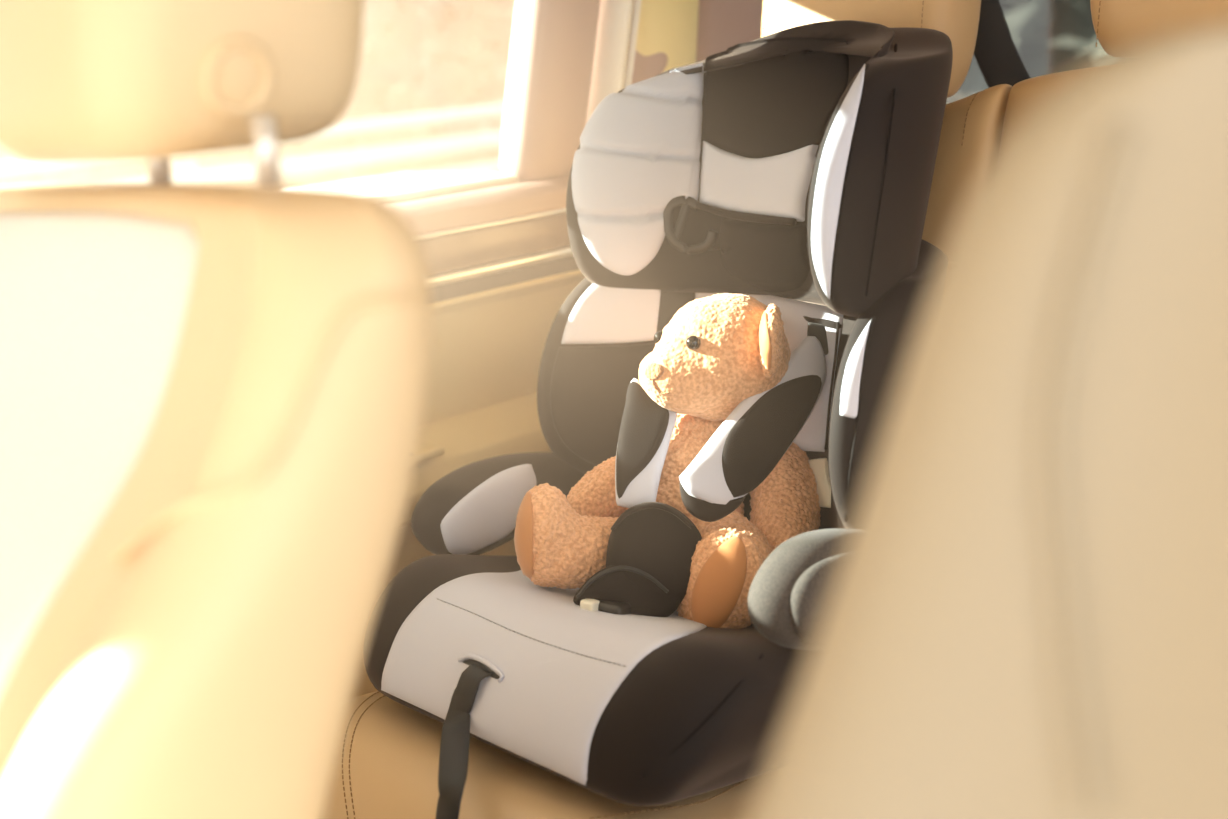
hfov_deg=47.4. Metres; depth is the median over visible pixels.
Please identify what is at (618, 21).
trim
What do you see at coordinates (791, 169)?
seat
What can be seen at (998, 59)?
belt
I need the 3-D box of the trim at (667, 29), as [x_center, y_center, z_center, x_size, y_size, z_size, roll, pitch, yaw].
[0.037,-0.505,1.954,0.188,0.627,0.165,-18,20,-42]
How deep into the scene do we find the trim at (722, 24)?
2.01 m
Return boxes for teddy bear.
[514,293,820,628]
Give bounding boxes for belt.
[974,0,1029,87]
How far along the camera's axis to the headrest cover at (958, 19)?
1.50 m
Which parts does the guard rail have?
post, rail, rail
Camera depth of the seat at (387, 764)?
1.33 m
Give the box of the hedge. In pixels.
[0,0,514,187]
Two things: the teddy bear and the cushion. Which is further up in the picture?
the teddy bear
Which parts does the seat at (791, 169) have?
armrest, panel, torso wing panel, chest panel, crown panel, armrest, wing edge panel, torso edge panel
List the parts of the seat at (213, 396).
panel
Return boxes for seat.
[0,182,432,818]
[324,69,1077,818]
[363,20,952,818]
[748,25,1227,818]
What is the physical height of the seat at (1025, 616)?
1.017 m
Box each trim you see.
[586,0,640,123]
[631,0,698,83]
[696,0,762,61]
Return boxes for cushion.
[324,691,764,818]
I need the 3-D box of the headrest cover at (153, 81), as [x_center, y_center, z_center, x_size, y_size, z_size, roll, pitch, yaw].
[-0.257,-0.238,0.792,0.182,0.216,0.239,-18,20,-42]
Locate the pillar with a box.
[499,0,600,180]
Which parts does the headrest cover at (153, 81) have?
post, post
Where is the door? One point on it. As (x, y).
(502, 265)
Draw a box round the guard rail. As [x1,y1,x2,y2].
[0,104,503,184]
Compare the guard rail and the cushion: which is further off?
the guard rail
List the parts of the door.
panel, window frame rail, armrest, wood trim, panel, dark trim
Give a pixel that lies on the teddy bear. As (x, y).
(717, 352)
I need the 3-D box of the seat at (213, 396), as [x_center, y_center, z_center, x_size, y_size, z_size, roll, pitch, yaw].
[-0.498,0.430,0.661,0.834,0.969,0.514,-18,20,-42]
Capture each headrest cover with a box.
[0,0,362,186]
[761,0,980,97]
[1090,0,1227,53]
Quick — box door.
[351,173,585,698]
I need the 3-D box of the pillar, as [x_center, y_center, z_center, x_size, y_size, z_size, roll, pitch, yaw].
[-0.074,-0.538,1.835,0.211,0.490,0.094,-12,16,-25]
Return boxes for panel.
[415,441,444,463]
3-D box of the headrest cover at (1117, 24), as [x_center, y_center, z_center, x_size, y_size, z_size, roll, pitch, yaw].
[0.587,-0.409,1.271,0.129,0.233,0.305,-18,20,-42]

